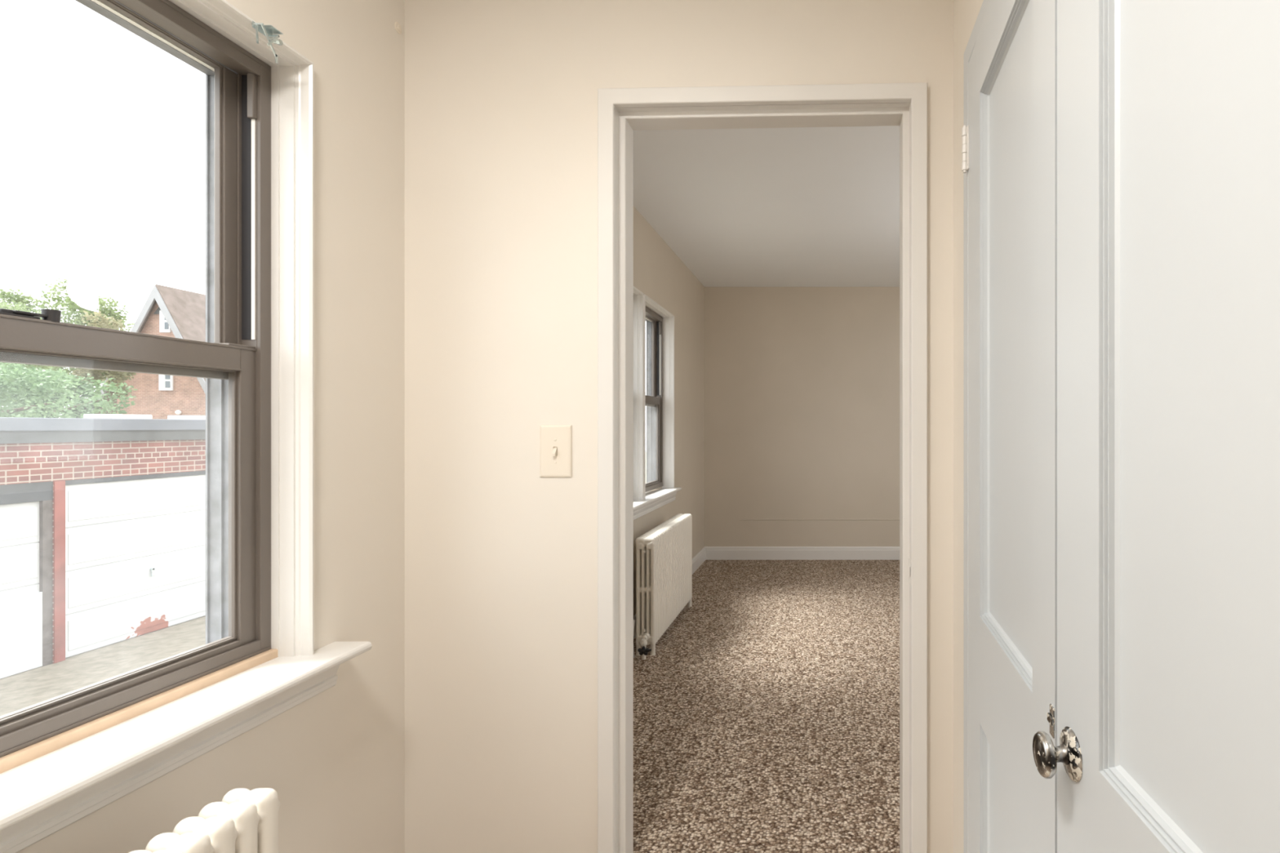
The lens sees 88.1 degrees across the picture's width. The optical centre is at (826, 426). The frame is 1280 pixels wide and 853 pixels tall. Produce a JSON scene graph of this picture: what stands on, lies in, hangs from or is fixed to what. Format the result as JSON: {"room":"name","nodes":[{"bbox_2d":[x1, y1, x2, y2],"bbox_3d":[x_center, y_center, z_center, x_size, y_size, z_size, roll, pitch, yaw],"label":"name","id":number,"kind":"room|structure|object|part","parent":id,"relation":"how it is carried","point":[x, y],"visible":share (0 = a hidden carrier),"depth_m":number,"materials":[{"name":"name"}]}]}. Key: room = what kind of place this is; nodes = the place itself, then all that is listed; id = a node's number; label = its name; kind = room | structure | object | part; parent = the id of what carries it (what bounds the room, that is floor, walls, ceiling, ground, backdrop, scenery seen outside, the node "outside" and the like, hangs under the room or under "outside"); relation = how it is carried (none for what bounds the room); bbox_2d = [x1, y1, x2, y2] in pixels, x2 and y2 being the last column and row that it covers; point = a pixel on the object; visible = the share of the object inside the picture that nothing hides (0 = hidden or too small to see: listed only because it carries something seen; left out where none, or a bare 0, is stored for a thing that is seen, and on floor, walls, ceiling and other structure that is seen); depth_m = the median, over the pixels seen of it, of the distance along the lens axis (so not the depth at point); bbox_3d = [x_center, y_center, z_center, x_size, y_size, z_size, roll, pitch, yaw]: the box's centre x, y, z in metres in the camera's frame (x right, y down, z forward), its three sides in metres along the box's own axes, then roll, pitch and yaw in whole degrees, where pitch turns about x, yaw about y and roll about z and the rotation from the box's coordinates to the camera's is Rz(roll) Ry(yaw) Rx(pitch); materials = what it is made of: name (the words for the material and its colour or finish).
{"room":"hallway","nodes":[
{"label":"hallway","id":0,"kind":"room"},
{"bbox_2d":[17,0,704,852],"bbox_3d":[-1.204,-0.030,2.179,0.172,2.500,7.557,0,0,0],"label":"wall","id":1,"kind":"structure","parent":0,"point":[334,760],"depth_m":1.50,"materials":[{"name":"beige paint"}]},
{"bbox_2d":[0,0,372,852],"bbox_3d":[-1.163,-0.101,0.901,0.255,1.369,1.083,0,0,0],"label":"window","id":2,"kind":"structure","parent":1,"relation":"in","point":[64,758],"depth_m":1.29,"materials":[{"name":"white paint"}]},
{"bbox_3d":[-1.235,-0.422,0.903,0.022,0.650,0.841,0,0,0],"label":"sash frame","id":3,"kind":"part","parent":2,"relation":"part of","materials":[{"name":"brown metal"}]},
{"bbox_3d":[-1.202,0.143,0.903,0.028,0.611,0.841,0,0,0],"label":"sash frame","id":4,"kind":"part","parent":2,"relation":"part of","materials":[{"name":"brown metal"}]},
{"bbox_3d":[-1.201,-0.145,0.903,0.046,1.240,0.886,0,0,0],"label":"frame","id":5,"kind":"part","parent":2,"relation":"part of","materials":[{"name":"brown metal"}]},
{"bbox_3d":[-1.256,-0.145,0.903,0.069,1.240,0.886,0,0,0],"label":"storm frame","id":6,"kind":"part","parent":2,"relation":"part of","materials":[{"name":"grey metal"}]},
{"bbox_3d":[-1.144,-0.147,0.903,0.084,1.276,0.926,0,0,0],"label":"casing","id":7,"kind":"part","parent":2,"relation":"part of","materials":[{"name":"white paint"}]},
{"bbox_2d":[251,20,283,63],"bbox_3d":[-1.089,-0.747,1.240,0.026,0.062,0.055,0,0,0],"label":"curtain bracket","id":8,"kind":"object","parent":2,"relation":"attached to","point":[270,32],"visible":1,"depth_m":1.24,"materials":[{"name":"metal"}]},
{"bbox_2d":[394,22,402,33],"bbox_3d":[-1.117,-1.042,1.655,0.006,0.027,0.027,0,0,0],"label":"wall cap","id":9,"kind":"object","parent":1,"relation":"attached to","point":[398,28],"visible":1,"depth_m":1.65,"materials":[{"name":"beige plastic"}]},
{"bbox_2d":[633,286,644,500],"bbox_3d":[-1.196,-0.179,3.461,0.189,1.251,0.782,0,0,0],"label":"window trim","id":10,"kind":"structure","parent":1,"relation":"in","point":[638,297],"depth_m":3.80,"materials":[{"name":"white paint"}]},
{"bbox_2d":[633,293,681,519],"bbox_3d":[-1.177,-0.134,3.830,0.229,1.343,1.620,0,0,0],"label":"window","id":11,"kind":"structure","parent":1,"relation":"in","point":[660,397],"depth_m":4.54,"materials":[{"name":"white paint"}]},
{"bbox_3d":[-1.256,-0.177,4.213,0.069,1.215,0.706,0,0,0],"label":"storm frame","id":12,"kind":"part","parent":11,"relation":"part of","materials":[{"name":"grey metal"}]},
{"bbox_3d":[-1.235,-0.454,4.213,0.022,0.626,0.661,0,0,0],"label":"sash frame","id":13,"kind":"part","parent":11,"relation":"part of","materials":[{"name":"brown metal"}]},
{"bbox_3d":[-1.202,0.099,4.213,0.028,0.610,0.661,0,0,0],"label":"sash frame","id":14,"kind":"part","parent":11,"relation":"part of","materials":[{"name":"brown metal"}]},
{"bbox_3d":[-1.201,-0.177,4.213,0.046,1.215,0.706,0,0,0],"label":"frame","id":15,"kind":"part","parent":11,"relation":"part of","materials":[{"name":"brown metal"}]},
{"bbox_3d":[-1.144,-0.179,4.213,0.084,1.251,0.746,0,0,0],"label":"casing","id":16,"kind":"part","parent":11,"relation":"part of","materials":[{"name":"white paint"}]},
{"bbox_2d":[633,546,706,639],"bbox_3d":[-1.113,1.161,3.784,0.014,0.119,4.018,0,0,0],"label":"baseboard","id":17,"kind":"structure","parent":1,"relation":"attached to","point":[700,557],"depth_m":5.43,"materials":[{"name":"white paint"}]},
{"bbox_2d":[404,0,953,852],"bbox_3d":[0.640,-0.030,1.728,3.520,2.500,0.095,0,0,0],"label":"wall","id":18,"kind":"structure","parent":0,"point":[500,96],"depth_m":1.68,"materials":[{"name":"beige paint"}]},
{"bbox_2d":[539,425,572,477],"bbox_3d":[-0.718,0.066,1.671,0.084,0.138,0.018,0,0,0],"label":"light switch","id":19,"kind":"object","parent":18,"relation":"attached to","point":[555,441],"visible":1,"depth_m":1.67,"materials":[{"name":"beige plastic"}]},
{"bbox_2d":[597,82,927,852],"bbox_3d":[-0.169,0.159,1.718,0.865,2.123,0.117,0,0,0],"label":"door frame","id":20,"kind":"structure","parent":18,"relation":"attached to","point":[621,112],"depth_m":1.67,"materials":[{"name":"white paint"}]},
{"bbox_3d":[0.221,0.385,1.688,0.004,0.070,0.019,0,0,9],"label":"strike plate","id":21,"kind":"part","parent":20,"relation":"part of","materials":[{"name":"white paint"}]},
{"bbox_2d":[633,560,899,852],"bbox_3d":[0.630,1.280,2.103,3.840,0.120,7.707,0,0,0],"label":"floor","id":22,"kind":"structure","parent":0,"point":[766,712],"depth_m":2.70,"materials":[{"name":"brown carpet"}]},
{"bbox_2d":[128,788,279,852],"bbox_3d":[-0.940,0.906,0.803,0.082,0.628,0.498,0,0,0],"label":"radiator","id":23,"kind":"object","parent":22,"relation":"on","point":[245,820],"visible":1,"depth_m":0.98,"materials":[{"name":"white metal"}]},
{"bbox_2d":[633,513,692,659],"bbox_3d":[-0.973,0.906,3.801,0.120,0.628,1.028,0,0,0],"label":"radiator","id":24,"kind":"object","parent":22,"relation":"on","point":[664,553],"visible":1,"depth_m":3.52,"materials":[{"name":"white metal"}]},
{"bbox_3d":[-1.004,1.167,3.384,0.029,0.105,0.029,0,0,0],"label":"leg","id":25,"kind":"part","parent":24,"relation":"part of","materials":[{"name":"beige metal"}]},
{"bbox_3d":[-0.948,1.169,3.297,0.070,0.046,0.019,0,0,0],"label":"valve handle","id":26,"kind":"part","parent":24,"relation":"part of","materials":[{"name":"black metal"}]},
{"bbox_3d":[-0.928,1.167,3.384,0.029,0.105,0.029,0,0,0],"label":"leg","id":27,"kind":"part","parent":24,"relation":"part of","materials":[{"name":"beige metal"}]},
{"bbox_3d":[-0.928,1.167,4.296,0.029,0.105,0.029,0,0,0],"label":"leg","id":28,"kind":"part","parent":24,"relation":"part of","materials":[{"name":"beige metal"}]},
{"bbox_2d":[633,125,899,286],"bbox_3d":[0.630,-1.355,2.103,3.840,0.150,7.707,0,0,0],"label":"ceiling","id":29,"kind":"structure","parent":0,"point":[781,206],"depth_m":3.60,"materials":[{"name":"white paint"}]},
{"bbox_2d":[704,286,899,546],"bbox_3d":[0.640,-0.030,5.880,3.520,2.500,0.155,0,0,0],"label":"wall","id":30,"kind":"structure","parent":0,"point":[802,384],"depth_m":5.81,"materials":[{"name":"beige paint"}]},
{"bbox_2d":[705,546,899,559],"bbox_3d":[0.640,1.161,5.800,3.520,0.119,0.014,0,0,0],"label":"baseboard","id":31,"kind":"structure","parent":30,"relation":"attached to","point":[712,553],"depth_m":5.79,"materials":[{"name":"white paint"}]},
{"bbox_2d":[953,0,983,852],"bbox_3d":[0.386,-0.030,0.040,0.100,2.500,3.280,0,0,0],"label":"wall","id":32,"kind":"structure","parent":0,"point":[966,12],"depth_m":1.61,"materials":[{"name":"beige paint"}]},
{"bbox_2d":[963,0,989,852],"bbox_3d":[0.355,0.168,0.834,0.062,2.104,1.335,0,0,0],"label":"door frame","id":33,"kind":"structure","parent":32,"relation":"attached to","point":[970,46],"depth_m":1.48,"materials":[{"name":"white paint"}]},
{"bbox_2d":[961,0,1057,852],"bbox_3d":[0.327,0.190,1.147,0.048,2.036,0.620,0,0,1],"label":"door","id":34,"kind":"structure","parent":32,"relation":"in","point":[1009,147],"depth_m":1.10,"materials":[{"name":"white paint"}]},
{"bbox_2d":[1032,0,1279,852],"bbox_3d":[0.310,0.190,0.524,0.078,2.036,0.612,0,0,-2],"label":"door","id":35,"kind":"structure","parent":32,"relation":"in","point":[1168,111],"depth_m":0.61,"materials":[{"name":"white paint"}]},
{"label":"outside","id":36,"kind":"structure","parent":0,"visible":0},
{"bbox_2d":[0,451,646,716],"bbox_3d":[-30.650,2.880,27.500,58.700,0.300,85.000,0,0,0],"label":"ground","id":37,"kind":"structure","parent":36,"point":[18,691],"depth_m":7.23,"materials":[{"name":"concrete"}]},
{"bbox_2d":[0,300,68,374],"bbox_3d":[-32.912,-1.287,24.117,5.453,8.049,6.161,0,0,-28],"label":"leafy tree","id":38,"kind":"object","parent":37,"relation":"on","point":[21,308],"visible":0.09,"depth_m":24.98,"materials":[{"name":"green plant"}]},
{"bbox_2d":[0,362,83,417],"bbox_3d":[-23.621,0.377,18.105,3.683,4.739,3.718,0,0,39],"label":"leafy tree","id":39,"kind":"object","parent":37,"relation":"on","point":[20,388],"visible":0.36,"depth_m":18.40,"materials":[{"name":"green plant"}]},
{"bbox_2d":[0,278,134,416],"bbox_3d":[-38.144,-2.343,30.799,7.818,10.160,6.617,0,0,-42],"label":"leafy tree","id":40,"kind":"object","parent":37,"relation":"on","point":[82,304],"visible":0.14,"depth_m":30.84,"materials":[{"name":"green plant"}]},
{"bbox_2d":[0,362,137,417],"bbox_3d":[-27.099,0.193,22.278,3.948,5.106,3.970,0,0,-36],"label":"leafy tree","id":41,"kind":"object","parent":37,"relation":"on","point":[83,406],"visible":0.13,"depth_m":22.67,"materials":[{"name":"green plant"}]},
{"bbox_2d":[0,413,205,679],"bbox_3d":[-11.512,1.288,7.500,5.375,2.885,22.000,0,0,0],"label":"garage","id":42,"kind":"structure","parent":37,"relation":"on","point":[103,516],"depth_m":7.72,"materials":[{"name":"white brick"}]},
{"bbox_3d":[-8.944,1.683,7.345,0.112,2.095,0.106,0,0,0],"label":"door post","id":43,"kind":"part","parent":42,"relation":"part of","materials":[{"name":"red paint"}]},
{"bbox_3d":[-8.915,1.923,8.370,0.040,0.113,0.036,0,0,0],"label":"door handle","id":44,"kind":"part","parent":42,"relation":"part of","materials":[{"name":"metal"}]},
{"bbox_2d":[71,310,136,413],"bbox_3d":[-30.626,-1.117,27.074,2.650,7.708,2.406,0,0,0],"label":"leafy tree","id":45,"kind":"object","parent":37,"relation":"on","point":[119,376],"visible":0.2,"depth_m":26.86,"materials":[{"name":"green plant"}]},
{"bbox_2d":[92,284,205,419],"bbox_3d":[-31.484,-1.978,35.980,6.474,9.415,12.640,0,0,0],"label":"brick house","id":46,"kind":"structure","parent":37,"relation":"on","point":[169,312],"depth_m":30.00,"materials":[{"name":"brown brick"}]},
{"bbox_2d":[153,306,160,314],"bbox_3d":[-31.424,-5.540,29.975,0.840,0.430,0.050,0,0,0],"label":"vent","id":47,"kind":"object","parent":46,"relation":"attached to","point":[157,310],"depth_m":29.95,"materials":[{"name":"white"}]},
{"bbox_3d":[-31.204,-4.765,29.938,0.182,0.334,0.025,0,0,0],"label":"pane","id":48,"kind":"part","parent":46,"relation":"part of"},
{"bbox_3d":[-31.149,-2.378,29.938,0.227,0.284,0.025,0,0,0],"label":"pane","id":49,"kind":"part","parent":46,"relation":"part of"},
{"bbox_3d":[-31.149,-1.990,29.938,0.227,0.303,0.025,0,0,0],"label":"pane","id":50,"kind":"part","parent":46,"relation":"part of","materials":[{"name":"grey glass"}]},
{"bbox_2d":[174,409,181,414],"bbox_3d":[-30.632,-0.663,29.920,0.214,0.220,0.220,0,0,0],"label":"wall lamp","id":51,"kind":"object","parent":46,"relation":"attached to","point":[177,411],"depth_m":29.87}
]}

